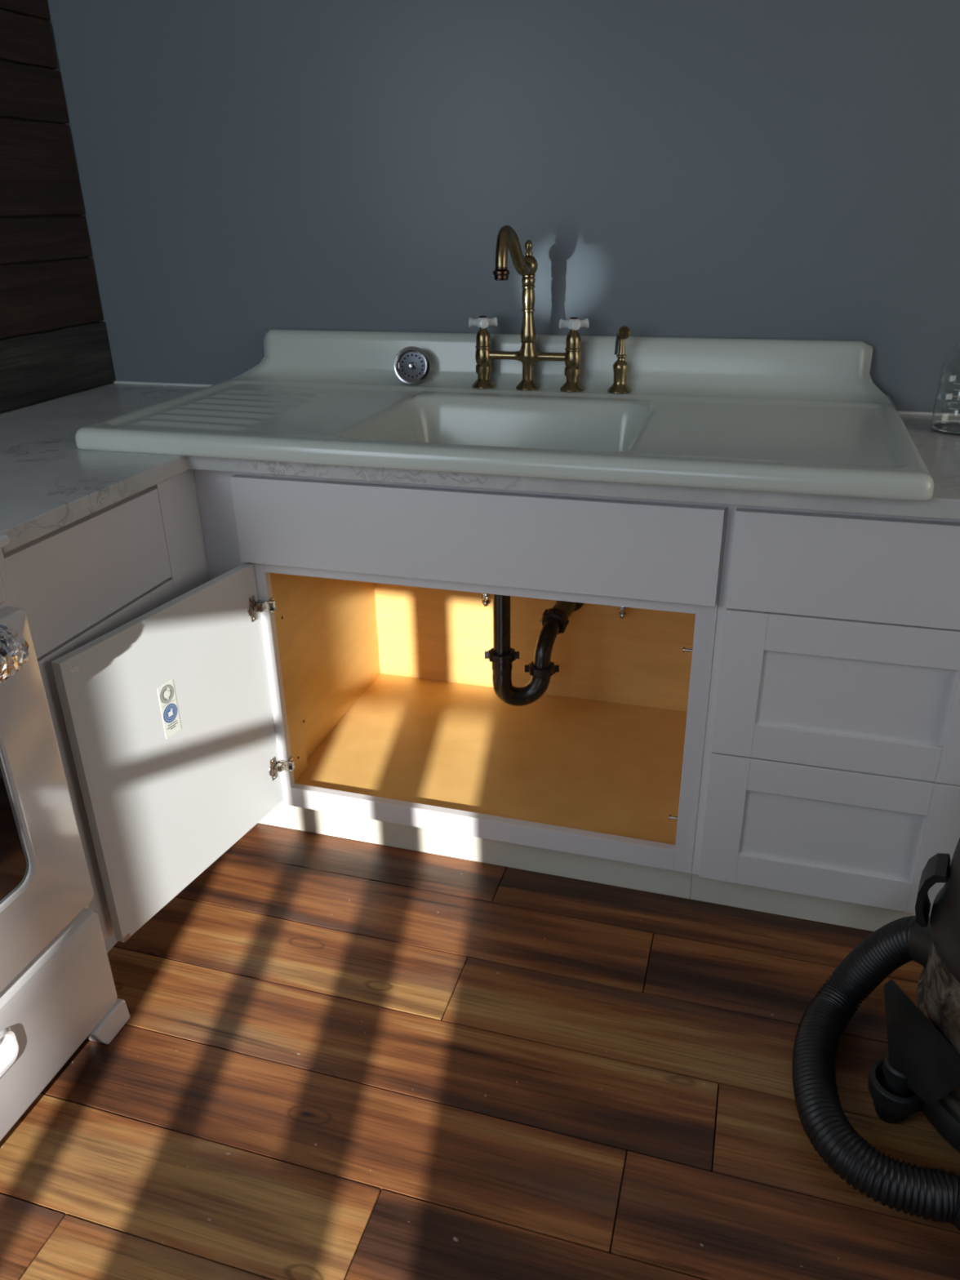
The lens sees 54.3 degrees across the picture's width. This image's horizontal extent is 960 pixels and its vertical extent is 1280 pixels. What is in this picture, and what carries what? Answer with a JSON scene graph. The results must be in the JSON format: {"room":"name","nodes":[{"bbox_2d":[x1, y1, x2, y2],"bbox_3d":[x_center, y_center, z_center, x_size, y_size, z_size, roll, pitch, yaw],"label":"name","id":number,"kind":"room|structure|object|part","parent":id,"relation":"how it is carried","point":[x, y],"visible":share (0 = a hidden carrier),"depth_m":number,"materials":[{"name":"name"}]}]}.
{"room":"kitchen","nodes":[
{"label":"kitchen","id":0,"kind":"room"},
{"bbox_2d":[0,0,115,412],"bbox_3d":[-1.746,0.060,0.201,0.143,2.448,5.000,6,26,15],"label":"wall","id":1,"kind":"structure","parent":0,"point":[54,342],"depth_m":2.16,"materials":[{"name":"brown wood"}]},
{"bbox_2d":[0,822,959,1279],"bbox_3d":[0.190,1.419,0.206,4.140,0.100,5.240,6,26,15],"label":"floor","id":2,"kind":"structure","parent":0,"point":[334,1058],"depth_m":1.54,"materials":[{"name":"wood"}]},
{"bbox_2d":[0,533,130,1141],"bbox_3d":[-1.029,0.392,1.256,0.730,0.916,0.764,6,26,15],"label":"range","id":3,"kind":"object","parent":2,"relation":"on","point":[58,992],"visible":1,"depth_m":1.44,"materials":[{"name":"white metal"}]},
{"bbox_3d":[-0.779,0.061,1.000,0.025,0.071,0.724,6,26,15],"label":"control panel","id":4,"kind":"part","parent":3,"relation":"part of","materials":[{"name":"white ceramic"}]},
{"bbox_3d":[-0.768,0.344,1.144,0.028,0.535,0.748,6,26,15],"label":"oven door","id":5,"kind":"part","parent":3,"relation":"part of","materials":[{"name":"white metal"}]},
{"bbox_3d":[-0.761,0.701,1.310,0.029,0.211,0.748,6,26,15],"label":"storage drawer","id":6,"kind":"part","parent":3,"relation":"part of","materials":[{"name":"white metal"}]},
{"bbox_2d":[3,469,209,953],"bbox_3d":[-0.823,0.013,2.103,0.604,0.881,1.113,6,26,15],"label":"base cabinet","id":7,"kind":"object","parent":2,"relation":"on","point":[78,582],"visible":0.19,"depth_m":1.60,"materials":[{"name":"white paint"}]},
{"bbox_3d":[-0.650,-0.119,1.572,0.019,0.172,0.390,6,26,15],"label":"drawer","id":8,"kind":"part","parent":7,"relation":"part of","materials":[{"name":"white paint"}]},
{"bbox_3d":[-0.644,0.220,1.730,0.019,0.567,0.390,6,26,15],"label":"door","id":9,"kind":"part","parent":7,"relation":"part of","materials":[{"name":"white paint"}]},
{"bbox_2d":[51,469,728,942],"bbox_3d":[-0.056,0.089,1.910,1.020,0.882,1.089,6,26,15],"label":"base cabinet","id":10,"kind":"object","parent":2,"relation":"on","point":[330,674],"visible":0.98,"depth_m":1.91,"materials":[{"name":"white wood"}]},
{"bbox_3d":[-0.554,0.196,1.776,0.019,0.563,0.487,10,27,23],"label":"door","id":11,"kind":"part","parent":10,"relation":"part of","materials":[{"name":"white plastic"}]},
{"bbox_3d":[-0.367,-0.056,2.233,0.012,0.882,0.587,6,26,15],"label":"panel","id":12,"kind":"part","parent":10,"relation":"part of","materials":[{"name":"brown wood"}]},
{"bbox_3d":[-0.072,0.059,1.841,1.020,0.767,0.019,6,26,15],"label":"frame","id":13,"kind":"part","parent":10,"relation":"part of","materials":[{"name":"white paint"}]},
{"bbox_2d":[0,381,959,553],"bbox_3d":[-0.125,-0.328,1.717,2.124,0.037,1.130,6,26,15],"label":"countertop","id":14,"kind":"structure","parent":10,"relation":"on","point":[48,484],"depth_m":1.63,"materials":[{"name":"white stone"}]},
{"bbox_2d":[75,328,933,501],"bbox_3d":[0.042,-0.412,1.884,1.517,0.312,0.668,6,26,15],"label":"sink","id":15,"kind":"object","parent":14,"relation":"in","point":[780,415],"visible":0.77,"depth_m":1.93,"materials":[{"name":"white ceramic"}]},
{"bbox_2d":[393,346,430,384],"bbox_3d":[-0.155,-0.630,2.142,0.084,0.082,0.047,-1,25,0],"label":"strainer","id":16,"kind":"object","parent":15,"relation":"on","point":[411,365],"visible":1,"depth_m":2.14,"materials":[{"name":"silver metal"}]},
{"bbox_3d":[-0.155,-0.626,2.136,0.016,0.018,0.021,-1,25,0],"label":"post","id":17,"kind":"part","parent":16,"relation":"part of","materials":[{"name":"silver metal"}]},
{"bbox_2d":[468,225,589,391],"bbox_3d":[0.084,-0.685,1.954,0.266,0.334,0.197,6,26,15],"label":"bridge faucet","id":18,"kind":"object","parent":15,"relation":"on","point":[526,266],"visible":1,"depth_m":2.02,"materials":[{"name":"gold metal"}]},
{"bbox_3d":[0.007,-0.696,2.051,0.057,0.023,0.057,20,32,37],"label":"cross handle","id":19,"kind":"part","parent":18,"relation":"part of","materials":[{"name":"white ceramic"}]},
{"bbox_3d":[0.068,-0.787,1.895,0.030,0.100,0.161,10,27,23],"label":"spout","id":20,"kind":"part","parent":18,"relation":"part of","materials":[{"name":"gold metal"}]},
{"bbox_3d":[0.200,-0.674,1.997,0.057,0.023,0.057,20,32,37],"label":"cross handle","id":21,"kind":"part","parent":18,"relation":"part of","materials":[{"name":"white ceramic"}]},
{"bbox_2d":[484,594,583,706],"bbox_3d":[0.158,-0.107,2.180,0.134,0.494,0.336,17,30,34],"label":"trap","id":22,"kind":"object","parent":15,"relation":"attached to","point":[554,621],"visible":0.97,"depth_m":2.16,"materials":[{"name":"black plastic"}]},
{"bbox_3d":[0.158,0.009,2.186,0.040,0.115,0.110,10,27,22],"label":"trap arm","id":23,"kind":"part","parent":22,"relation":"part of","materials":[{"name":"black plastic"}]},
{"bbox_2d":[230,328,891,404],"bbox_3d":[0.122,-0.615,2.087,1.487,0.117,0.103,6,26,15],"label":"backsplash","id":24,"kind":"structure","parent":15,"relation":"attached to","point":[824,370],"depth_m":2.04,"materials":[{"name":"white ceramic"}]},
{"bbox_2d":[607,325,631,393],"bbox_3d":[0.301,-0.601,1.999,0.052,0.137,0.052,6,26,15],"label":"sprayer","id":25,"kind":"object","parent":15,"relation":"on","point":[620,366],"visible":1,"depth_m":1.99,"materials":[{"name":"gold metal"}]},
{"bbox_3d":[0.291,-0.628,1.983,0.015,0.045,0.007,-22,32,-37],"label":"lever","id":26,"kind":"part","parent":25,"relation":"part of","materials":[{"name":"black rubber"}]},
{"bbox_3d":[0.302,-0.622,1.988,0.022,0.052,0.022,6,26,15],"label":"sprayer handle","id":27,"kind":"part","parent":25,"relation":"part of","materials":[{"name":"gold metal"}]},
{"bbox_2d":[930,340,959,435],"bbox_3d":[0.927,-0.508,1.765,0.106,0.226,0.106,6,26,15],"label":"plastic bottle","id":28,"kind":"object","parent":14,"relation":"on","point":[945,418],"visible":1,"depth_m":1.76,"materials":[{"name":"clear plastic"}]},
{"bbox_2d":[481,593,489,606],"bbox_3d":[0.018,-0.117,2.376,0.021,0.056,0.046,6,26,15],"label":"shutoff valve","id":29,"kind":"object","parent":10,"relation":"attached to","point":[485,597],"visible":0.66,"depth_m":2.36,"materials":[{"name":"silver metal"}]},
{"bbox_3d":[0.015,-0.097,2.372,0.021,0.022,0.020,6,26,15],"label":"valve knob","id":30,"kind":"part","parent":29,"relation":"part of","materials":[{"name":"silver metal"}]},
{"bbox_3d":[0.147,-0.122,2.365,0.891,0.850,0.012,6,26,15],"label":"panel","id":31,"kind":"part","parent":10,"relation":"part of","materials":[{"name":"brown wood"}]},
{"bbox_2d":[617,606,626,618],"bbox_3d":[0.350,-0.084,2.282,0.021,0.056,0.046,6,26,15],"label":"shutoff valve","id":32,"kind":"object","parent":10,"relation":"attached to","point":[622,614],"visible":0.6,"depth_m":2.27,"materials":[{"name":"silver metal"}]},
{"bbox_3d":[0.347,-0.064,2.278,0.021,0.022,0.020,6,26,15],"label":"valve knob","id":33,"kind":"part","parent":32,"relation":"part of","materials":[{"name":"silver metal"}]},
{"bbox_2d":[689,504,959,931],"bbox_3d":[0.723,0.073,1.914,0.468,0.882,0.626,6,26,15],"label":"base cabinet","id":34,"kind":"object","parent":2,"relation":"on","point":[830,781],"visible":0.88,"depth_m":1.62,"materials":[{"name":"white paint"}]},
{"bbox_3d":[0.642,0.356,1.724,0.447,0.283,0.019,6,26,15],"label":"drawer","id":35,"kind":"part","parent":34,"relation":"part of","materials":[{"name":"white paint"}]},
{"bbox_3d":[0.644,0.355,1.728,0.309,0.149,0.010,6,26,15],"label":"panel","id":36,"kind":"part","parent":34,"relation":"part of","materials":[{"name":"white paint"}]},
{"bbox_3d":[0.638,0.097,1.603,0.447,0.283,0.019,6,26,15],"label":"drawer","id":37,"kind":"part","parent":34,"relation":"part of","materials":[{"name":"white paint"}]},
{"bbox_3d":[0.634,-0.112,1.506,0.447,0.172,0.019,6,26,15],"label":"drawer","id":38,"kind":"part","parent":34,"relation":"part of","materials":[{"name":"white paint"}]},
{"bbox_3d":[0.639,0.096,1.607,0.309,0.149,0.010,6,26,15],"label":"panel","id":39,"kind":"part","parent":34,"relation":"part of","materials":[{"name":"white paint"}]},
{"bbox_2d":[791,837,959,1231],"bbox_3d":[0.767,0.521,1.296,0.578,0.590,0.611,6,26,15],"label":"shop vacuum","id":40,"kind":"object","parent":2,"relation":"on","point":[920,1069],"visible":1,"depth_m":1.39,"materials":[{"name":"black plastic"}]},
{"bbox_3d":[0.653,0.697,1.457,0.092,0.038,0.084,6,26,15],"label":"caster arm","id":41,"kind":"part","parent":40,"relation":"part of","materials":[{"name":"black plastic"}]},
{"bbox_2d":[921,1097,959,1153],"bbox_3d":[0.839,0.697,1.446,0.326,0.062,0.326,6,26,15],"label":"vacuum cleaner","id":42,"kind":"object","parent":40,"relation":"on","point":[944,1115],"depth_m":1.39,"materials":[{"name":"black plastic"}]},
{"bbox_3d":[0.833,0.343,1.280,0.358,0.256,0.358,6,26,15],"label":"lid","id":43,"kind":"part","parent":40,"relation":"part of","materials":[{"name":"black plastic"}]},
{"bbox_2d":[46,0,959,412],"bbox_3d":[0.898,-0.775,1.891,4.140,2.448,0.120,6,26,15],"label":"wall","id":44,"kind":"structure","parent":0,"point":[246,170],"depth_m":1.98,"materials":[{"name":"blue paint"}]}
]}

